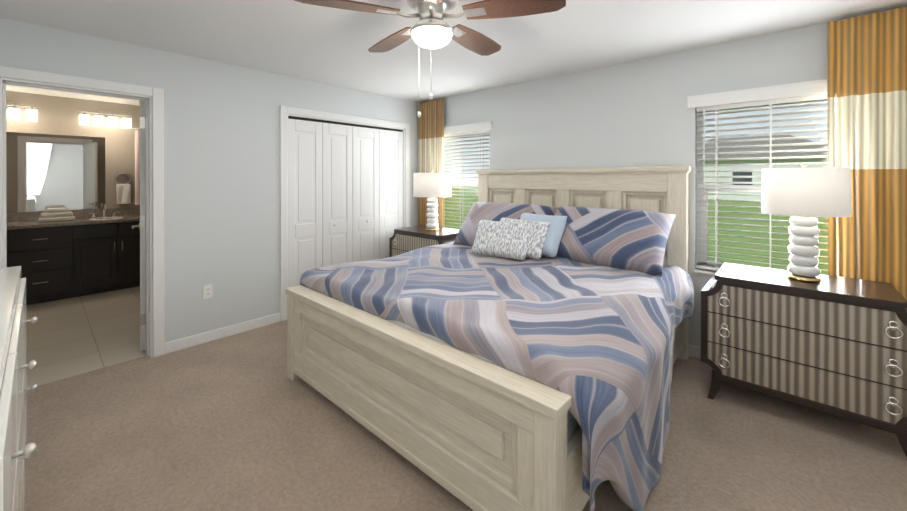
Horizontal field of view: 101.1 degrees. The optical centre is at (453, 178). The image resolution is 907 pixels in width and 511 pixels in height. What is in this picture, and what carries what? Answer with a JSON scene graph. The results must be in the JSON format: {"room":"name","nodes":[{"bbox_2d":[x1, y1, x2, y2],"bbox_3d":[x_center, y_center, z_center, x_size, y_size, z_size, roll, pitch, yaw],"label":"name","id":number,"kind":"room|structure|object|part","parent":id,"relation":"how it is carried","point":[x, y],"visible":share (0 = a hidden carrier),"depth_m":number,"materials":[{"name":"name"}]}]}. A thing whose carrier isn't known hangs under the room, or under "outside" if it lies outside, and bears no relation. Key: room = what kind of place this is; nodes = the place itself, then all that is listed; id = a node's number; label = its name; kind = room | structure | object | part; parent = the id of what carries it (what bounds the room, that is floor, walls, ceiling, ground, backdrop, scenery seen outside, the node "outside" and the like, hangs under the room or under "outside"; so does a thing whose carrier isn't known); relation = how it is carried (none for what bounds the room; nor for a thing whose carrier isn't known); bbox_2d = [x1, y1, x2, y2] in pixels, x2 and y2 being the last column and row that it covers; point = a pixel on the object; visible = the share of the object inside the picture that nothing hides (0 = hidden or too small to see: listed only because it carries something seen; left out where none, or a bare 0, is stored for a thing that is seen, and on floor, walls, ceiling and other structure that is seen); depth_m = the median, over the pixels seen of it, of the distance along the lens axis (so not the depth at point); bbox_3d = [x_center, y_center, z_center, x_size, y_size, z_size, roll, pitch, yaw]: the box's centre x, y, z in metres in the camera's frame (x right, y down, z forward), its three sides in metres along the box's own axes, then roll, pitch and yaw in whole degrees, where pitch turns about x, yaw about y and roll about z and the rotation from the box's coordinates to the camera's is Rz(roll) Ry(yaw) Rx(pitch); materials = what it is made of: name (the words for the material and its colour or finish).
{"room":"bedroom","nodes":[
{"label":"bedroom","id":0,"kind":"room"},
{"bbox_2d":[6,91,139,212],"bbox_3d":[-2.817,0.189,2.669,0.004,2.440,2.730,0,0,42],"label":"wall","id":1,"kind":"structure","parent":0,"point":[56,115],"depth_m":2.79,"materials":[{"name":"beige paint"}]},
{"bbox_2d":[6,102,39,121],"bbox_3d":[-5.210,-0.801,4.338,0.120,0.210,0.540,0,0,42],"label":"sconce","id":2,"kind":"object","parent":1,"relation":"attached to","point":[14,113],"visible":0.75,"depth_m":4.39,"materials":[{"name":"white glass"}]},
{"bbox_2d":[6,132,105,212],"bbox_3d":[-5.238,-0.079,4.394,0.006,0.955,1.674,0,0,42],"label":"bathroom mirror","id":3,"kind":"object","parent":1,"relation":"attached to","point":[44,172],"visible":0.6,"depth_m":4.66,"materials":[{"name":"clear glass"}]},
{"bbox_2d":[7,208,139,219],"bbox_3d":[-5.082,0.453,4.542,0.020,0.100,2.220,0,0,42],"label":"backsplash","id":4,"kind":"structure","parent":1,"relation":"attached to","point":[118,211],"depth_m":4.90,"materials":[{"name":"brown stone"}]},
{"bbox_2d":[77,110,132,128],"bbox_3d":[-4.634,-0.803,4.976,0.120,0.210,0.540,0,0,42],"label":"sconce","id":5,"kind":"object","parent":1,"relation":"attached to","point":[84,118],"visible":1,"depth_m":4.96,"materials":[{"name":"white glass"}]},
{"bbox_2d":[114,173,131,203],"bbox_3d":[-4.531,0.127,5.122,0.083,0.432,0.180,0,0,42],"label":"towel","id":6,"kind":"object","parent":1,"relation":"hanging from","point":[123,190],"visible":0.94,"depth_m":5.11,"materials":[{"name":"white fabric"}]},
{"bbox_2d":[133,128,139,204],"bbox_3d":[-4.257,-0.174,5.399,0.035,1.070,0.580,0,0,42],"label":"window curtain","id":7,"kind":"object","parent":1,"relation":"hanging from","point":[137,166],"visible":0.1,"depth_m":5.21,"materials":[{"name":"white fabric"}]},
{"bbox_2d":[26,286,145,387],"bbox_3d":[-3.889,1.436,3.639,3.030,0.060,2.750,0,0,42],"label":"floor","id":8,"kind":"structure","parent":0,"point":[69,337],"depth_m":3.38,"materials":[{"name":"beige tile"}]},
{"bbox_2d":[7,220,139,304],"bbox_3d":[-4.856,0.974,4.340,0.628,0.860,2.200,0,0,42],"label":"bathroom vanity","id":9,"kind":"object","parent":8,"relation":"on","point":[87,252],"depth_m":4.39,"materials":[{"name":"black wood"}]},
{"bbox_2d":[7,216,139,227],"bbox_3d":[-4.863,0.523,4.346,0.608,0.039,2.220,0,0,42],"label":"countertop","id":10,"kind":"structure","parent":9,"relation":"on","point":[78,219],"depth_m":4.44,"materials":[{"name":"brown stone"}]},
{"bbox_2d":[38,207,74,221],"bbox_3d":[-4.784,0.425,4.502,0.220,0.154,0.300,0,0,42],"label":"folded towels","id":11,"kind":"object","parent":10,"relation":"on","point":[57,214],"visible":1,"depth_m":4.44,"materials":[{"name":"white fabric"}]},
{"bbox_2d":[0,17,418,342],"bbox_3d":[-1.896,0.186,3.583,0.140,2.440,4.160,0,0,42],"label":"wall","id":12,"kind":"structure","parent":0,"point":[222,178],"depth_m":3.26,"materials":[{"name":"white paint"}]},
{"bbox_2d":[0,66,163,357],"bbox_3d":[-2.686,0.344,2.707,0.176,2.130,0.910,0,0,42],"label":"door frame","id":13,"kind":"structure","parent":12,"relation":"attached to","point":[154,96],"depth_m":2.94,"materials":[{"name":"white wood"}]},
{"bbox_2d":[140,101,145,350],"bbox_3d":[-2.766,0.380,3.321,0.035,2.030,0.755,0,0,-40],"label":"bathroom door","id":14,"kind":"structure","parent":12,"relation":"in","point":[142,246],"depth_m":3.03,"materials":[{"name":"white wood"}]},
{"bbox_2d":[131,117,145,325],"bbox_3d":[-2.743,0.342,3.334,0.772,1.690,0.188,0,0,42],"label":"door hinges","id":15,"kind":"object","parent":14,"relation":"attached to","point":[142,221],"depth_m":3.03,"materials":[{"name":"silver metal"}]},
{"bbox_2d":[203,284,212,298],"bbox_3d":[-2.122,0.971,3.224,0.008,0.114,0.070,0,0,42],"label":"outlet","id":16,"kind":"object","parent":12,"relation":"attached to","point":[207,291],"visible":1,"depth_m":3.22,"materials":[{"name":"white plastic"}]},
{"bbox_2d":[164,313,279,353],"bbox_3d":[-2.017,1.362,3.340,0.013,0.090,0.921,0,0,42],"label":"baseboard","id":17,"kind":"structure","parent":12,"relation":"attached to","point":[213,335],"depth_m":3.28,"materials":[{"name":"white wood"}]},
{"bbox_2d":[280,106,409,321],"bbox_3d":[-1.196,0.339,4.347,0.158,2.130,1.680,0,0,42],"label":"door frame","id":18,"kind":"structure","parent":12,"relation":"attached to","point":[285,112],"depth_m":3.74,"materials":[{"name":"white wood"}]},
{"bbox_2d":[288,116,402,131],"bbox_3d":[-1.181,-0.625,4.330,0.040,0.029,1.506,0,0,42],"label":"track","id":19,"kind":"object","parent":12,"relation":"attached to","point":[331,122],"visible":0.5,"depth_m":4.21,"materials":[{"name":"black"}]},
{"bbox_2d":[288,119,402,287],"bbox_3d":[-1.177,0.391,4.329,0.032,2.009,1.498,0,0,42],"label":"closet door","id":20,"kind":"structure","parent":12,"relation":"in","point":[347,180],"depth_m":4.20,"materials":[{"name":"white wood"}]},
{"bbox_2d":[0,0,906,105],"bbox_3d":[-1.336,-1.071,2.677,8.380,0.080,5.030,0,0,42],"label":"ceiling","id":21,"kind":"structure","parent":0,"point":[317,43],"depth_m":2.62,"materials":[{"name":"white paint"}]},
{"bbox_2d":[294,0,565,116],"bbox_3d":[-0.099,-0.665,1.853,1.205,0.726,1.192,0,0,42],"label":"ceiling fan","id":22,"kind":"object","parent":21,"relation":"hanging from","point":[431,28],"visible":1,"depth_m":1.76,"materials":[{"name":"brown wood"}]},
{"bbox_3d":[-0.103,-0.878,1.830,0.518,0.300,0.511,0,0,42],"label":"motor","id":23,"kind":"part","parent":22,"relation":"part of","materials":[{"name":"silver metal"}]},
{"bbox_2d":[418,99,443,227],"bbox_3d":[-0.313,0.182,4.844,0.481,2.390,0.048,0,0,42],"label":"curtain","id":24,"kind":"object","parent":21,"relation":"hanging from","point":[430,138],"visible":0.33,"depth_m":4.82,"materials":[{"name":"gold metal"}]},
{"bbox_2d":[827,7,906,299],"bbox_3d":[2.577,0.190,2.241,0.480,2.390,0.048,0,0,42],"label":"curtain","id":25,"kind":"object","parent":21,"relation":"hanging from","point":[867,101],"visible":0.67,"depth_m":2.27,"materials":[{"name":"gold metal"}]},
{"bbox_2d":[25,320,906,510],"bbox_3d":[0.034,1.441,1.942,5.070,0.060,4.020,0,0,42],"label":"floor carpet","id":26,"kind":"object","parent":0,"point":[242,421],"depth_m":1.94,"materials":[{"name":"beige carpet"}]},
{"bbox_2d":[0,266,37,510],"bbox_3d":[-1.532,0.914,1.024,1.791,1.000,0.522,0,0,42],"label":"dresser","id":27,"kind":"object","parent":26,"relation":"on","point":[17,451],"visible":1,"depth_m":1.06,"materials":[{"name":"white wood"}]},
{"bbox_2d":[390,225,458,256],"bbox_3d":[-0.277,1.003,4.427,0.940,0.800,0.492,0,0,42],"label":"nightstand","id":28,"kind":"object","parent":26,"relation":"on","point":[405,240],"visible":0.19,"depth_m":4.31,"materials":[{"name":"brown"}]},
{"bbox_2d":[413,170,450,230],"bbox_3d":[-0.250,0.249,4.395,0.450,0.705,0.450,0,0,42],"label":"table lamp","id":29,"kind":"object","parent":28,"relation":"on","point":[432,185],"visible":1,"depth_m":4.23,"materials":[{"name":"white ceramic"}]},
{"bbox_3d":[-0.250,0.067,4.394,0.450,0.275,0.450,0,0,42],"label":"lamp shade","id":30,"kind":"part","parent":29,"relation":"part of","materials":[{"name":"white fabric"}]},
{"bbox_2d":[285,166,693,510],"bbox_3d":[0.389,0.654,2.767,2.246,1.510,2.289,0,0,42],"label":"bed","id":31,"kind":"object","parent":26,"relation":"on","point":[521,343],"visible":1,"depth_m":1.94,"materials":[{"name":"blue fabric"}]},
{"bbox_3d":[-0.385,1.095,2.001,2.084,0.633,0.113,0,0,42],"label":"footboard","id":32,"kind":"part","parent":31,"relation":"part of","materials":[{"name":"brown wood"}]},
{"bbox_3d":[0.347,0.964,2.813,1.960,0.450,2.075,0,0,42],"label":"mattress","id":33,"kind":"part","parent":31,"relation":"part of","materials":[{"name":"fabric"}]},
{"bbox_2d":[520,212,567,257],"bbox_3d":[0.731,0.472,3.229,0.475,0.328,0.282,0,0,42],"label":"pillow","id":34,"kind":"object","parent":31,"relation":"on","point":[551,231],"depth_m":3.08,"materials":[{"name":"blue fabric"}]},
{"bbox_3d":[1.072,0.651,3.617,2.100,1.510,0.111,0,0,42],"label":"headboard","id":35,"kind":"part","parent":31,"relation":"part of","materials":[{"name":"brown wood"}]},
{"bbox_2d":[701,263,906,456],"bbox_3d":[2.108,1.010,2.279,0.940,0.800,0.492,0,0,42],"label":"nightstand","id":36,"kind":"object","parent":26,"relation":"on","point":[833,345],"visible":1,"depth_m":2.09,"materials":[{"name":"brown wood"}]},
{"bbox_2d":[761,163,851,282],"bbox_3d":[2.127,0.256,2.267,0.400,0.705,0.400,0,0,42],"label":"table lamp","id":37,"kind":"object","parent":36,"relation":"on","point":[803,197],"visible":1,"depth_m":2.18,"materials":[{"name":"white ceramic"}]},
{"bbox_3d":[2.127,0.073,2.267,0.400,0.275,0.400,0,0,42],"label":"lamp shade","id":38,"kind":"part","parent":37,"relation":"part of","materials":[{"name":"white fabric"}]},
{"bbox_2d":[421,10,889,346],"bbox_3d":[1.452,0.186,3.460,5.280,2.440,0.140,0,0,42],"label":"wall","id":39,"kind":"structure","parent":0,"point":[636,113],"depth_m":3.24,"materials":[{"name":"white paint"}]},
{"bbox_2d":[443,133,489,229],"bbox_3d":[0.146,0.065,4.677,0.910,1.295,0.050,0,0,42],"label":"window","id":40,"kind":"structure","parent":39,"relation":"in","point":[473,182],"depth_m":4.69,"materials":[{"name":"glass"}]},
{"bbox_2d":[443,121,492,227],"bbox_3d":[0.083,0.020,4.607,1.000,1.354,0.103,0,0,42],"label":"window blind","id":41,"kind":"object","parent":40,"relation":"attached to","point":[480,128],"visible":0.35,"depth_m":4.55,"materials":[{"name":"white plastic"}]},
{"bbox_2d":[689,344,700,358],"bbox_3d":[1.401,1.362,3.407,5.000,0.090,0.013,0,0,42],"label":"baseboard","id":42,"kind":"structure","parent":39,"relation":"attached to","point":[694,351],"depth_m":2.94,"materials":[{"name":"white wood"}]},
{"bbox_2d":[694,270,715,275],"bbox_3d":[2.270,0.730,2.675,0.910,0.022,0.105,0,0,42],"label":"window sill","id":43,"kind":"structure","parent":39,"relation":"attached to","point":[705,272],"depth_m":2.90,"materials":[{"name":"white wood"}]},
{"bbox_2d":[697,100,827,274],"bbox_3d":[2.316,0.071,2.723,0.910,1.295,0.050,0,0,42],"label":"window","id":44,"kind":"structure","parent":39,"relation":"in","point":[702,241],"depth_m":2.91,"materials":[{"name":"white plastic"}]},
{"bbox_2d":[687,79,827,270],"bbox_3d":[2.252,0.026,2.652,1.000,1.354,0.103,0,0,42],"label":"window blind","id":45,"kind":"object","parent":44,"relation":"attached to","point":[815,90],"visible":0.52,"depth_m":2.72,"materials":[{"name":"white plastic"}]},
{"label":"outside","id":46,"kind":"structure","parent":0,"visible":0},
{"bbox_2d":[445,186,827,274],"bbox_3d":[43.622,1.619,46.542,130.000,0.100,119.400,0,0,42],"label":"lawn","id":47,"kind":"structure","parent":46,"point":[754,240],"depth_m":11.95,"materials":[{"name":"green plant"}]},
{"bbox_2d":[705,135,827,199],"bbox_3d":[25.725,-1.037,32.642,13.000,5.299,11.000,0,0,42],"label":"house","id":48,"kind":"structure","parent":47,"relation":"on","point":[735,197],"depth_m":28.15,"materials":[{"name":"beige paint"}]}
]}

